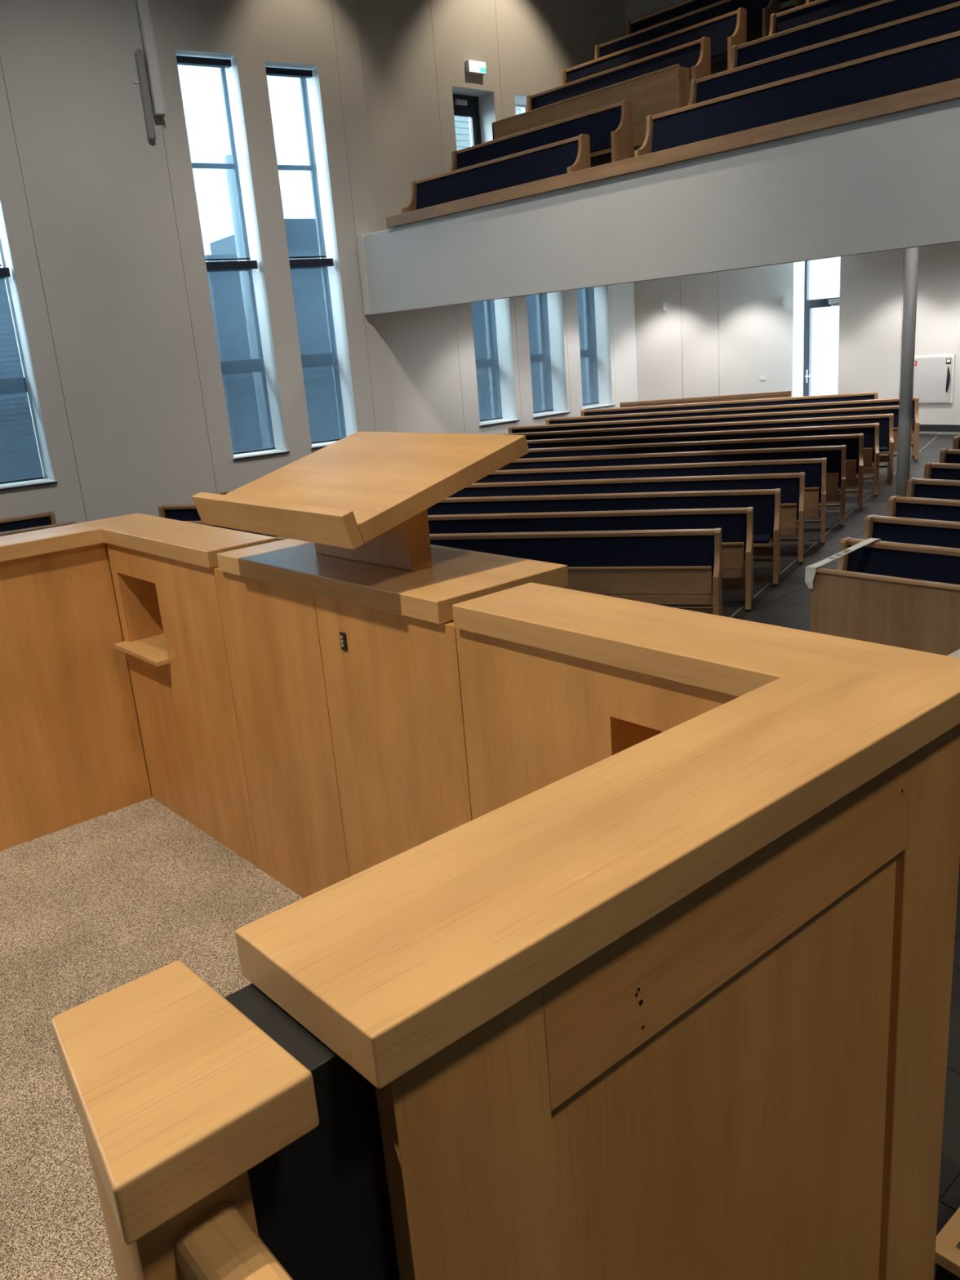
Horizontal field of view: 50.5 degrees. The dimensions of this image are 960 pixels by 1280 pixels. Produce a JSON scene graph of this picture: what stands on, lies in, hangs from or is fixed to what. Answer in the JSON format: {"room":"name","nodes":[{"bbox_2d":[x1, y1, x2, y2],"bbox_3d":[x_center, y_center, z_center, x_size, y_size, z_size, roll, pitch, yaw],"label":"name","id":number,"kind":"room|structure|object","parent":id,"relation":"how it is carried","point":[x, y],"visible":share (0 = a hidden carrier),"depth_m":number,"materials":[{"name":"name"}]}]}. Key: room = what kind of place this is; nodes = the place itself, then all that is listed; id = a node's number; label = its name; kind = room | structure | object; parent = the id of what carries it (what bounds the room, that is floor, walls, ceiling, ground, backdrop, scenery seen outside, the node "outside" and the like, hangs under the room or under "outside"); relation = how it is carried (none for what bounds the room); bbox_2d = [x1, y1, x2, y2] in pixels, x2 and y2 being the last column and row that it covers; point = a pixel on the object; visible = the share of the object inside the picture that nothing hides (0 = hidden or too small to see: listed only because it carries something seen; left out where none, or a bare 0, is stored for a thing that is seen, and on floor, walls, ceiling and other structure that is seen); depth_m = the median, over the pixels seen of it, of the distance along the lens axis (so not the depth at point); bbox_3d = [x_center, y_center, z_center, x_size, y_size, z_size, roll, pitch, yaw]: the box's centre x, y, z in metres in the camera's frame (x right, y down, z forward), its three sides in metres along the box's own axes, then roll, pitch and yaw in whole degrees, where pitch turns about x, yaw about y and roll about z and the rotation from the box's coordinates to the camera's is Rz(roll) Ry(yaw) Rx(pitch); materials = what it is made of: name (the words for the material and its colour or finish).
{"room":"house of worship","nodes":[
{"label":"house of worship","id":0,"kind":"room"},
{"bbox_2d":[0,0,397,524],"bbox_3d":[-7.980,-4.401,11.121,15.161,10.600,0.620,-15,19,-31],"label":"wall","id":1,"kind":"structure","parent":0,"point":[101,237],"depth_m":13.18,"materials":[{"name":"white paint"}]},
{"bbox_2d":[0,240,57,490],"bbox_3d":[-6.108,-4.416,12.308,0.855,5.125,0.587,-15,19,-31],"label":"window","id":2,"kind":"structure","parent":1,"relation":"in","point":[45,481],"depth_m":12.98,"materials":[{"name":"grey metal"}]},
{"bbox_2d":[0,267,43,484],"bbox_3d":[-5.974,-3.230,12.576,0.773,2.557,0.100,-15,19,-31],"label":"roller blind","id":3,"kind":"object","parent":2,"relation":"attached to","point":[20,460],"visible":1,"depth_m":12.79,"materials":[{"name":"fabric"}]},
{"bbox_2d":[133,48,155,141],"bbox_3d":[-4.188,-6.766,12.656,0.155,1.020,0.100,-15,19,-31],"label":"loudspeaker","id":4,"kind":"object","parent":1,"relation":"attached to","point":[140,59],"visible":1,"depth_m":12.63,"materials":[{"name":"grey paint"}]},
{"bbox_2d":[136,0,166,118],"bbox_3d":[-4.173,-8.467,12.216,0.120,3.980,0.170,-15,19,-31],"label":"duct","id":5,"kind":"object","parent":1,"relation":"attached to","point":[147,28],"visible":1,"depth_m":12.54,"materials":[{"name":"white metal"}]},
{"bbox_2d":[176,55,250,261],"bbox_3d":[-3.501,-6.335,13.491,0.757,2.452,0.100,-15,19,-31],"label":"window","id":6,"kind":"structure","parent":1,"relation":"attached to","point":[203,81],"depth_m":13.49,"materials":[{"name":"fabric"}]},
{"bbox_2d":[232,259,289,460],"bbox_3d":[-3.440,-5.104,13.933,0.839,5.132,0.587,-15,19,-31],"label":"window","id":7,"kind":"structure","parent":1,"relation":"in","point":[268,452],"depth_m":14.53,"materials":[{"name":"grey metal"}]},
{"bbox_2d":[205,260,275,454],"bbox_3d":[-3.307,-3.918,14.201,0.757,2.564,0.100,-15,19,-31],"label":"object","id":8,"kind":"structure","parent":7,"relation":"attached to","point":[231,285],"depth_m":14.20,"materials":[{"name":"fabric"}]},
{"bbox_2d":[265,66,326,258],"bbox_3d":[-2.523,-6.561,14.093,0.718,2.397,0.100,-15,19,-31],"label":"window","id":9,"kind":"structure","parent":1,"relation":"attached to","point":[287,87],"depth_m":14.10,"materials":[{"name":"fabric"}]},
{"bbox_2d":[311,257,337,449],"bbox_3d":[-2.463,-5.334,14.534,0.800,5.070,0.587,-15,19,-31],"label":"window","id":10,"kind":"structure","parent":1,"relation":"in","point":[321,445],"depth_m":15.08,"materials":[{"name":"grey metal"}]},
{"bbox_2d":[288,257,346,444],"bbox_3d":[-2.332,-4.174,14.794,0.718,2.557,0.100,-15,19,-31],"label":"roller blind","id":11,"kind":"object","parent":10,"relation":"attached to","point":[309,277],"visible":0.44,"depth_m":14.80,"materials":[{"name":"fabric"}]},
{"bbox_2d":[355,0,637,434],"bbox_3d":[0.414,-6.722,16.731,5.704,10.600,0.620,-18,21,-39],"label":"wall","id":12,"kind":"structure","parent":0,"point":[414,54],"depth_m":15.81,"materials":[{"name":"white paint"}]},
{"bbox_2d":[452,93,481,146],"bbox_3d":[-0.276,-7.439,16.032,0.856,2.070,0.138,-18,21,-38],"label":"door","id":13,"kind":"structure","parent":12,"relation":"in","point":[468,106],"depth_m":15.96,"materials":[{"name":"metal"}]},
{"bbox_2d":[465,59,486,75],"bbox_3d":[-0.062,-8.650,15.389,0.346,0.165,0.085,-18,21,-38],"label":"exit sign","id":14,"kind":"object","parent":12,"relation":"attached to","point":[473,67],"visible":1,"depth_m":15.34,"materials":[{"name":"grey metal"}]},
{"bbox_2d":[471,299,502,422],"bbox_3d":[0.105,-4.758,16.685,0.798,2.277,0.100,-18,21,-39],"label":"window","id":15,"kind":"structure","parent":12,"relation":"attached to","point":[483,314],"depth_m":16.77,"materials":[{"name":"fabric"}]},
{"bbox_2d":[479,419,519,426],"bbox_3d":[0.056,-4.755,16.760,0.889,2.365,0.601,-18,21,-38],"label":"window sill","id":16,"kind":"structure","parent":12,"relation":"in","point":[488,423],"depth_m":16.97,"materials":[{"name":"grey metal"}]},
{"bbox_2d":[515,104,526,112],"bbox_3d":[0.528,-8.030,16.844,0.750,1.520,0.050,-18,21,-39],"label":"window","id":17,"kind":"structure","parent":12,"relation":"in","point":[524,107],"depth_m":16.82,"materials":[{"name":"white glass"}]},
{"bbox_2d":[526,293,553,413],"bbox_3d":[1.021,-5.062,17.460,0.803,2.272,0.100,-18,21,-39],"label":"window","id":18,"kind":"structure","parent":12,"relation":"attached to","point":[537,304],"depth_m":17.54,"materials":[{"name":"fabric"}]},
{"bbox_2d":[533,411,569,418],"bbox_3d":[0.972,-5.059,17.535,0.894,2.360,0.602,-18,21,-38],"label":"window sill","id":19,"kind":"structure","parent":12,"relation":"in","point":[546,414],"depth_m":17.76,"materials":[{"name":"grey metal"}]},
{"bbox_2d":[577,287,599,405],"bbox_3d":[1.925,-5.364,18.226,0.768,2.262,0.100,-18,21,-39],"label":"window","id":20,"kind":"structure","parent":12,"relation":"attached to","point":[585,296],"depth_m":18.30,"materials":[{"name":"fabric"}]},
{"bbox_2d":[582,404,614,409],"bbox_3d":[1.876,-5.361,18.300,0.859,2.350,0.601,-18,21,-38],"label":"window sill","id":21,"kind":"structure","parent":12,"relation":"in","point":[593,406],"depth_m":18.54,"materials":[{"name":"grey metal"}]},
{"bbox_2d":[624,0,795,404],"bbox_3d":[4.187,-7.593,18.663,2.973,10.600,0.624,-5,16,-3],"label":"wall","id":22,"kind":"structure","parent":0,"point":[717,333],"depth_m":18.89,"materials":[{"name":"white paint"}]},
{"bbox_2d":[662,302,666,311],"bbox_3d":[3.386,-6.114,18.679,0.070,0.140,0.050,-5,16,-3],"label":"wall sensor","id":23,"kind":"object","parent":22,"relation":"attached to","point":[664,304],"visible":1,"depth_m":18.66,"materials":[{"name":"white paint"}]},
{"bbox_2d":[759,375,766,380],"bbox_3d":[5.326,-4.939,19.187,0.130,0.075,0.012,-5,16,-3],"label":"wall socket","id":24,"kind":"object","parent":22,"relation":"attached to","point":[762,377],"visible":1,"depth_m":19.18,"materials":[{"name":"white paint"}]},
{"bbox_2d":[779,296,789,305],"bbox_3d":[5.629,-6.257,18.796,0.160,0.160,0.080,-5,16,-3],"label":"wall sensor","id":25,"kind":"object","parent":22,"relation":"attached to","point":[784,300],"visible":1,"depth_m":18.76,"materials":[{"name":"white paint"}]},
{"bbox_2d":[656,433,959,1279],"bbox_3d":[2.732,0.749,6.506,25.053,1.696,24.959,-18,21,-38],"label":"floor","id":26,"kind":"structure","parent":0,"point":[787,603],"depth_m":10.10,"materials":[{"name":"grey tile"}]},
{"bbox_2d":[0,511,56,532],"bbox_3d":[-7.040,-0.711,11.813,4.200,0.905,0.407,-15,19,-31],"label":"pew","id":27,"kind":"object","parent":26,"relation":"on","point":[19,522],"visible":0.32,"depth_m":12.69,"materials":[{"name":"blue fabric"}]},
{"bbox_2d":[0,520,76,536],"bbox_3d":[-6.455,-0.502,11.050,4.200,0.905,0.407,-15,19,-31],"label":"pew","id":28,"kind":"object","parent":26,"relation":"on","point":[31,529],"visible":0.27,"depth_m":11.84,"materials":[{"name":"brown wood"}]},
{"bbox_2d":[51,960,319,1279],"bbox_3d":[0.056,1.553,0.934,0.170,2.375,0.995,-18,21,-38],"label":"newel post","id":29,"kind":"object","parent":26,"relation":"on","point":[177,1094],"visible":1,"depth_m":0.83,"materials":[{"name":"brown wood"}]},
{"bbox_2d":[191,431,568,897],"bbox_3d":[-0.255,0.770,3.151,0.600,2.716,1.196,-18,21,-38],"label":"lectern","id":30,"kind":"object","parent":26,"relation":"on","point":[355,759],"visible":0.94,"depth_m":2.76,"materials":[{"name":"brown wood"}]},
{"bbox_2d":[183,506,753,609],"bbox_3d":[-1.009,-0.835,10.761,7.520,0.905,0.407,1,17,18],"label":"pew","id":31,"kind":"object","parent":26,"relation":"on","point":[736,524],"visible":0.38,"depth_m":9.90,"materials":[{"name":"brown wood"}]},
{"bbox_2d":[211,513,746,559],"bbox_3d":[-0.992,-1.044,10.804,7.424,0.437,0.128,1,17,18],"label":"cushion","id":32,"kind":"object","parent":31,"relation":"on","point":[733,526],"depth_m":10.03,"materials":[{"name":"blue fabric"}]},
{"bbox_2d":[158,488,780,584],"bbox_3d":[-0.495,-1.110,11.410,7.394,0.905,0.514,1,17,19],"label":"pew","id":33,"kind":"object","parent":26,"relation":"on","point":[766,503],"visible":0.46,"depth_m":10.70,"materials":[{"name":"brown wood"}]},
{"bbox_2d":[164,494,774,537],"bbox_3d":[-0.458,-1.334,11.500,7.298,0.437,0.128,1,17,19],"label":"cushion","id":34,"kind":"object","parent":33,"relation":"on","point":[763,505],"depth_m":10.84,"materials":[{"name":"blue fabric"}]},
{"bbox_2d":[753,533,771,543],"bbox_3d":[-0.526,-1.087,11.346,7.243,0.048,0.335,1,17,19],"label":"seat cushion","id":35,"kind":"object","parent":33,"relation":"on","point":[757,538],"depth_m":10.09,"materials":[{"name":"blue fabric"}]},
{"bbox_2d":[0,513,959,1279],"bbox_3d":[-1.288,1.259,2.339,2.934,2.395,3.426,-18,21,-38],"label":"pulpit","id":36,"kind":"object","parent":26,"relation":"on","point":[672,1001],"visible":0.96,"depth_m":1.51,"materials":[{"name":"brown wood"}]},
{"bbox_2d":[114,633,169,666],"bbox_3d":[-1.200,0.029,3.857,0.225,0.019,0.389,-18,21,-38],"label":"shelf","id":37,"kind":"object","parent":36,"relation":"attached to","point":[150,648],"depth_m":3.84,"materials":[{"name":"brown wood"}]},
{"bbox_2d":[339,631,347,651],"bbox_3d":[-0.364,0.004,2.722,0.004,0.050,0.026,-18,21,-38],"label":"switch plate","id":38,"kind":"object","parent":36,"relation":"attached to","point":[342,635],"depth_m":2.72,"materials":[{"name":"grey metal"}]},
{"bbox_2d":[275,528,722,616],"bbox_3d":[-1.516,-0.561,10.114,7.625,0.905,0.407,1,17,18],"label":"pew","id":39,"kind":"object","parent":26,"relation":"on","point":[677,566],"visible":0.37,"depth_m":9.18,"materials":[{"name":"brown wood"}]},
{"bbox_2d":[430,535,714,584],"bbox_3d":[-1.498,-0.770,10.157,7.529,0.437,0.128,1,17,18],"label":"cushion","id":40,"kind":"object","parent":39,"relation":"on","point":[572,551],"depth_m":9.22,"materials":[{"name":"blue fabric"}]},
{"bbox_2d":[219,471,804,562],"bbox_3d":[0.056,-1.391,12.069,7.215,0.905,0.407,1,17,19],"label":"pew","id":41,"kind":"object","parent":26,"relation":"on","point":[792,485],"visible":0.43,"depth_m":11.30,"materials":[{"name":"brown wood"}]},
{"bbox_2d":[447,477,799,519],"bbox_3d":[0.075,-1.600,12.111,7.119,0.437,0.128,1,17,19],"label":"cushion","id":42,"kind":"object","parent":41,"relation":"on","point":[789,487],"depth_m":11.42,"materials":[{"name":"blue fabric"}]},
{"bbox_2d":[474,457,826,542],"bbox_3d":[0.602,-1.654,12.667,7.006,0.905,0.407,1,17,19],"label":"pew","id":43,"kind":"object","parent":26,"relation":"on","point":[815,469],"visible":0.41,"depth_m":11.96,"materials":[{"name":"brown wood"}]},
{"bbox_2d":[474,462,822,502],"bbox_3d":[0.621,-1.862,12.710,6.910,0.437,0.128,1,17,19],"label":"cushion","id":44,"kind":"object","parent":43,"relation":"on","point":[813,471],"depth_m":12.10,"materials":[{"name":"blue fabric"}]},
{"bbox_2d":[497,444,845,524],"bbox_3d":[1.149,-1.917,13.265,6.798,0.905,0.407,1,17,18],"label":"pew","id":45,"kind":"object","parent":26,"relation":"on","point":[835,455],"visible":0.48,"depth_m":12.62,"materials":[{"name":"brown wood"}]},
{"bbox_2d":[497,449,841,486],"bbox_3d":[1.166,-2.125,13.308,6.702,0.437,0.128,1,17,18],"label":"cushion","id":46,"kind":"object","parent":45,"relation":"on","point":[833,464],"depth_m":12.76,"materials":[{"name":"blue fabric"}]},
{"bbox_2d":[518,433,863,509],"bbox_3d":[1.695,-2.179,13.863,6.590,0.905,0.407,1,17,18],"label":"pew","id":47,"kind":"object","parent":26,"relation":"on","point":[854,443],"visible":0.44,"depth_m":13.29,"materials":[{"name":"brown wood"}]},
{"bbox_2d":[518,437,858,473],"bbox_3d":[1.712,-2.388,13.906,6.493,0.437,0.128,1,17,18],"label":"cushion","id":48,"kind":"object","parent":47,"relation":"on","point":[851,444],"depth_m":13.42,"materials":[{"name":"blue fabric"}]},
{"bbox_2d":[502,413,893,482],"bbox_3d":[2.772,-2.689,15.011,6.174,0.905,0.513,1,17,17],"label":"pew","id":49,"kind":"object","parent":26,"relation":"on","point":[886,421],"visible":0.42,"depth_m":14.67,"materials":[{"name":"brown wood"}]},
{"bbox_2d":[525,417,889,449],"bbox_3d":[2.803,-2.913,15.103,6.078,0.437,0.128,1,17,17],"label":"cushion","id":50,"kind":"object","parent":49,"relation":"on","point":[884,422],"depth_m":14.81,"materials":[{"name":"blue fabric"}]},
{"bbox_2d":[879,446,888,451],"bbox_3d":[2.744,-2.666,14.946,6.023,0.048,0.335,1,17,17],"label":"seat cushion","id":51,"kind":"object","parent":49,"relation":"on","point":[881,448],"depth_m":13.94,"materials":[{"name":"blue fabric"}]},
{"bbox_2d":[526,422,879,495],"bbox_3d":[2.241,-2.442,14.461,6.382,0.905,0.407,1,17,18],"label":"pew","id":52,"kind":"object","parent":26,"relation":"on","point":[871,453],"visible":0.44,"depth_m":13.97,"materials":[{"name":"brown wood"}]},
{"bbox_2d":[527,426,875,460],"bbox_3d":[2.257,-2.651,14.505,6.286,0.437,0.128,1,17,18],"label":"cushion","id":53,"kind":"object","parent":52,"relation":"on","point":[868,433],"depth_m":14.11,"materials":[{"name":"blue fabric"}]},
{"bbox_2d":[508,404,898,456],"bbox_3d":[3.334,-2.968,15.658,5.968,0.905,0.407,0,17,17],"label":"pew","id":54,"kind":"object","parent":26,"relation":"on","point":[885,409],"visible":0.12,"depth_m":15.52,"materials":[{"name":"brown wood"}]},
{"bbox_2d":[511,408,898,433],"bbox_3d":[3.349,-3.176,15.701,5.872,0.437,0.128,0,17,17],"label":"cushion","id":55,"kind":"object","parent":54,"relation":"on","point":[825,412],"depth_m":15.58,"materials":[{"name":"blue fabric"}]},
{"bbox_2d":[619,391,791,407],"bbox_3d":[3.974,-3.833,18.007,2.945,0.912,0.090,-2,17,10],"label":"pew","id":56,"kind":"object","parent":26,"relation":"on","point":[782,393],"depth_m":17.86,"materials":[{"name":"brown wood"}]},
{"bbox_2d":[580,391,878,416],"bbox_3d":[4.086,-3.520,17.014,4.803,0.905,0.407,0,17,14],"label":"pew","id":57,"kind":"object","parent":26,"relation":"on","point":[869,395],"visible":0.26,"depth_m":16.94,"materials":[{"name":"brown wood"}]},
{"bbox_2d":[545,396,919,459],"bbox_3d":[3.881,-3.231,16.256,5.761,0.905,0.407,0,17,16],"label":"pew","id":58,"kind":"object","parent":26,"relation":"on","point":[887,402],"visible":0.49,"depth_m":16.07,"materials":[{"name":"brown wood"}]},
{"bbox_2d":[549,400,914,430],"bbox_3d":[3.894,-3.439,16.300,5.665,0.437,0.128,0,17,16],"label":"cushion","id":59,"kind":"object","parent":58,"relation":"on","point":[845,404],"depth_m":16.20,"materials":[{"name":"blue fabric"}]},
{"bbox_2d":[809,567,959,655],"bbox_3d":[3.657,0.162,6.429,0.081,0.874,3.520,-18,21,-38],"label":"panel","id":60,"kind":"object","parent":26,"relation":"on","point":[917,615],"visible":0.59,"depth_m":7.20,"materials":[{"name":"brown wood"}]},
{"bbox_2d":[836,537,959,584],"bbox_3d":[4.042,-0.060,6.880,0.407,0.905,3.600,-18,21,-38],"label":"pew","id":61,"kind":"object","parent":26,"relation":"on","point":[902,560],"visible":0.27,"depth_m":7.79,"materials":[{"name":"fabric"}]},
{"bbox_2d":[804,537,880,588],"bbox_3d":[2.795,-0.595,7.798,0.898,0.229,0.088,-16,20,-34],"label":"ribbon","id":62,"kind":"object","parent":61,"relation":"attached to","point":[810,572],"visible":0.97,"depth_m":7.63,"materials":[{"name":"grey fabric"}]},
{"bbox_2d":[828,549,850,559],"bbox_3d":[2.727,-0.650,7.719,0.236,0.028,0.041,-16,20,-35],"label":"print","id":63,"kind":"object","parent":62,"relation":"attached to","point":[844,552],"depth_m":7.72,"materials":[{"name":"grey paper"}]},
{"bbox_2d":[895,246,919,496],"bbox_3d":[4.313,-2.638,10.291,0.199,3.597,0.199,-18,21,-38],"label":"support column","id":64,"kind":"structure","parent":26,"relation":"on","point":[911,255],"depth_m":10.22,"materials":[{"name":"grey metal"}]},
{"bbox_2d":[356,4,959,315],"bbox_3d":[6.193,-6.338,11.437,8.465,3.772,14.815,-18,21,-38],"label":"balcony","id":65,"kind":"object","parent":64,"relation":"on","point":[882,174],"visible":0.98,"depth_m":10.26,"materials":[{"name":"white paint"}]},
{"bbox_2d":[401,133,591,213],"bbox_3d":[0.105,-5.699,13.112,0.407,0.900,3.260,-18,21,-38],"label":"pew","id":66,"kind":"object","parent":65,"relation":"on","point":[572,154],"visible":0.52,"depth_m":12.91,"materials":[{"name":"fabric"}]},
{"bbox_2d":[449,99,634,171],"bbox_3d":[0.658,-6.290,13.473,0.407,0.900,3.260,-18,21,-38],"label":"pew","id":67,"kind":"object","parent":65,"relation":"on","point":[611,126],"visible":0.54,"depth_m":12.87,"materials":[{"name":"brown wood"}]},
{"bbox_2d":[491,63,689,157],"bbox_3d":[1.409,-6.910,13.881,0.212,0.900,3.440,-18,21,-38],"label":"pew","id":68,"kind":"object","parent":65,"relation":"on","point":[665,89],"visible":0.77,"depth_m":13.10,"materials":[{"name":"brown wood"}]},
{"bbox_2d":[525,36,711,111],"bbox_3d":[1.765,-7.472,14.195,0.407,0.900,3.260,-18,21,-38],"label":"pew","id":69,"kind":"object","parent":65,"relation":"on","point":[695,55],"visible":0.48,"depth_m":13.78,"materials":[{"name":"brown wood"}]},
{"bbox_2d":[560,7,746,84],"bbox_3d":[2.319,-8.063,14.556,0.407,0.900,3.260,-18,21,-38],"label":"pew","id":70,"kind":"object","parent":65,"relation":"on","point":[726,31],"visible":0.44,"depth_m":14.01,"materials":[{"name":"brown wood"}]},
{"bbox_2d":[594,0,780,59],"bbox_3d":[2.872,-8.654,14.917,0.407,0.900,3.260,-18,21,-38],"label":"pew","id":71,"kind":"object","parent":65,"relation":"on","point":[759,12],"visible":0.44,"depth_m":14.61,"materials":[{"name":"brown wood"}]},
{"bbox_2d":[626,0,805,35],"bbox_3d":[3.426,-9.245,15.278,0.407,0.900,3.260,-18,21,-38],"label":"pew","id":72,"kind":"object","parent":65,"relation":"on","point":[688,6],"visible":0.35,"depth_m":15.82,"materials":[{"name":"blue fabric"}]},
{"bbox_2d":[634,30,959,156],"bbox_3d":[4.170,-4.684,8.542,0.407,0.900,7.200,-18,21,-38],"label":"pew","id":73,"kind":"object","parent":65,"relation":"on","point":[934,60],"visible":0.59,"depth_m":9.71,"materials":[{"name":"blue fabric"}]},
{"bbox_2d":[805,0,816,4],"bbox_3d":[6.384,-7.048,9.986,0.407,0.900,7.200,-18,21,-38],"label":"pew","id":74,"kind":"object","parent":65,"relation":"on","point":[806,1],"visible":0.04,"depth_m":12.57,"materials":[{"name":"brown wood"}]},
{"bbox_2d":[687,0,959,105],"bbox_3d":[4.723,-5.275,8.903,0.407,0.900,7.200,-18,21,-38],"label":"pew","id":75,"kind":"object","parent":65,"relation":"on","point":[944,20],"visible":0.43,"depth_m":10.25,"materials":[{"name":"blue fabric"}]},
{"bbox_2d":[768,0,879,35],"bbox_3d":[5.830,-6.457,9.625,0.407,0.900,7.200,-18,21,-38],"label":"pew","id":76,"kind":"object","parent":65,"relation":"on","point":[816,10],"visible":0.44,"depth_m":11.87,"materials":[{"name":"blue fabric"}]},
{"bbox_2d":[729,0,959,69],"bbox_3d":[5.277,-5.866,9.264,0.407,0.900,7.200,-18,21,-38],"label":"pew","id":77,"kind":"object","parent":65,"relation":"on","point":[882,11],"visible":0.52,"depth_m":10.97,"materials":[{"name":"blue fabric"}]},
{"bbox_2d":[862,514,959,548],"bbox_3d":[4.476,-0.317,7.496,0.407,0.905,3.600,-18,21,-38],"label":"pew","id":78,"kind":"object","parent":26,"relation":"on","point":[940,533],"visible":0.3,"depth_m":8.48,"materials":[{"name":"blue fabric"}]},
{"bbox_2d":[887,495,959,521],"bbox_3d":[4.913,-0.565,8.083,0.407,0.905,3.600,-18,21,-38],"label":"pew","id":79,"kind":"object","parent":26,"relation":"on","point":[942,509],"visible":0.27,"depth_m":9.13,"materials":[{"name":"blue fabric"}]},
{"bbox_2d":[894,502,959,521],"bbox_3d":[4.977,-0.768,8.095,0.128,0.437,3.504,-18,21,-38],"label":"cushion","id":80,"kind":"object","parent":79,"relation":"on","point":[942,511],"depth_m":9.10,"materials":[{"name":"blue fabric"}]},
{"bbox_2d":[906,477,959,500],"bbox_3d":[5.685,-0.750,8.360,0.407,0.905,4.600,-18,21,-38],"label":"pew","id":81,"kind":"object","parent":26,"relation":"on","point":[916,486],"visible":0.28,"depth_m":9.83,"materials":[{"name":"brown wood"}]},
{"bbox_2d":[913,484,959,500],"bbox_3d":[5.750,-0.954,8.372,0.128,0.437,4.504,-18,21,-38],"label":"cushion","id":82,"kind":"object","parent":81,"relation":"on","point":[948,491],"depth_m":9.81,"materials":[{"name":"blue fabric"}]},
{"bbox_2d":[923,462,959,479],"bbox_3d":[6.130,-1.015,8.995,0.407,0.905,4.600,-18,21,-38],"label":"pew","id":83,"kind":"object","parent":26,"relation":"on","point":[932,470],"visible":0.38,"depth_m":10.52,"materials":[{"name":"brown wood"}]},
{"bbox_2d":[930,467,959,479],"bbox_3d":[6.195,-1.218,9.008,0.128,0.437,4.504,-18,21,-38],"label":"cushion","id":84,"kind":"object","parent":83,"relation":"on","point":[946,473],"depth_m":10.50,"materials":[{"name":"blue fabric"}]},
{"bbox_2d":[934,1206,959,1279],"bbox_3d":[2.859,1.887,2.577,1.845,0.298,2.633,-18,21,-38],"label":"step","id":85,"kind":"structure","parent":26,"relation":"on","point":[947,1257],"depth_m":2.94,"materials":[{"name":"brown wood"}]},
{"bbox_2d":[939,448,959,463],"bbox_3d":[6.571,-1.272,9.610,0.407,0.905,4.600,-18,21,-38],"label":"pew","id":86,"kind":"object","parent":26,"relation":"on","point":[947,455],"visible":0.27,"depth_m":11.19,"materials":[{"name":"brown wood"}]},
{"bbox_2d":[946,453,959,463],"bbox_3d":[6.636,-1.475,9.622,0.128,0.437,4.504,-18,21,-38],"label":"cushion","id":87,"kind":"object","parent":86,"relation":"on","point":[950,458],"depth_m":11.17,"materials":[{"name":"blue fabric"}]},
{"bbox_2d":[947,648,959,657],"bbox_3d":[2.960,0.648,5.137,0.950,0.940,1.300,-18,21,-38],"label":"paper","id":88,"kind":"object","parent":26,"relation":"on","point":[956,654],"visible":0.02,"depth_m":5.51,"materials":[{"name":"white paper"}]},
{"bbox_2d":[952,435,959,448],"bbox_3d":[7.032,-1.553,10.289,0.407,0.905,4.600,-18,21,-38],"label":"pew","id":89,"kind":"object","parent":26,"relation":"on","point":[956,445],"visible":0.13,"depth_m":11.88,"materials":[{"name":"brown wood"}]},
{"bbox_2d":[837,241,959,434],"bbox_3d":[12.674,-6.037,11.041,0.620,10.600,20.600,-18,21,-38],"label":"wall","id":90,"kind":"structure","parent":0,"point":[872,284],"depth_m":17.54,"materials":[{"name":"white paint"}]},
{"bbox_2d":[912,354,955,404],"bbox_3d":[7.652,-4.413,17.262,0.060,0.800,0.740,-18,21,-38],"label":"upper cabinet","id":91,"kind":"object","parent":90,"relation":"attached to","point":[933,375],"visible":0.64,"depth_m":17.22,"materials":[{"name":"white paint"}]},
{"bbox_2d":[919,424,959,431],"bbox_3d":[12.179,-2.515,12.509,0.015,0.166,17.060,-18,21,-38],"label":"baseboard","id":92,"kind":"structure","parent":90,"relation":"attached to","point":[949,428],"depth_m":17.36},
{"label":"outside","id":93,"kind":"structure","parent":0,"visible":0},
{"bbox_3d":[-12.730,-6.441,37.441,90.000,0.450,46.000,-18,21,-38],"label":"yard","id":94,"kind":"structure","parent":93,"visible":0},
{"bbox_2d":[4,279,43,475],"bbox_3d":[-8.426,-2.917,16.070,7.000,5.050,3.412,-15,19,-31],"label":"outbuilding","id":95,"kind":"structure","parent":94,"relation":"on","point":[4,279],"depth_m":14.90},
{"bbox_2d":[205,257,319,262],"bbox_3d":[-0.371,-6.100,23.052,12.301,5.980,3.600,-15,19,-31],"label":"neighbouring building","id":96,"kind":"structure","parent":94,"relation":"on","point":[299,258],"depth_m":18.23,"materials":[{"name":"metal"}]},
{"bbox_2d":[453,106,521,150],"bbox_3d":[-0.014,-11.129,21.264,5.147,4.450,2.897,-18,21,-38],"label":"annex","id":97,"kind":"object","parent":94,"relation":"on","point":[462,134],"visible":0.02,"depth_m":19.37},
{"bbox_2d":[792,256,840,396],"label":"door","id":98,"kind":"structure","parent":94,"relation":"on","point":[824,273],"depth_m":22.92,"materials":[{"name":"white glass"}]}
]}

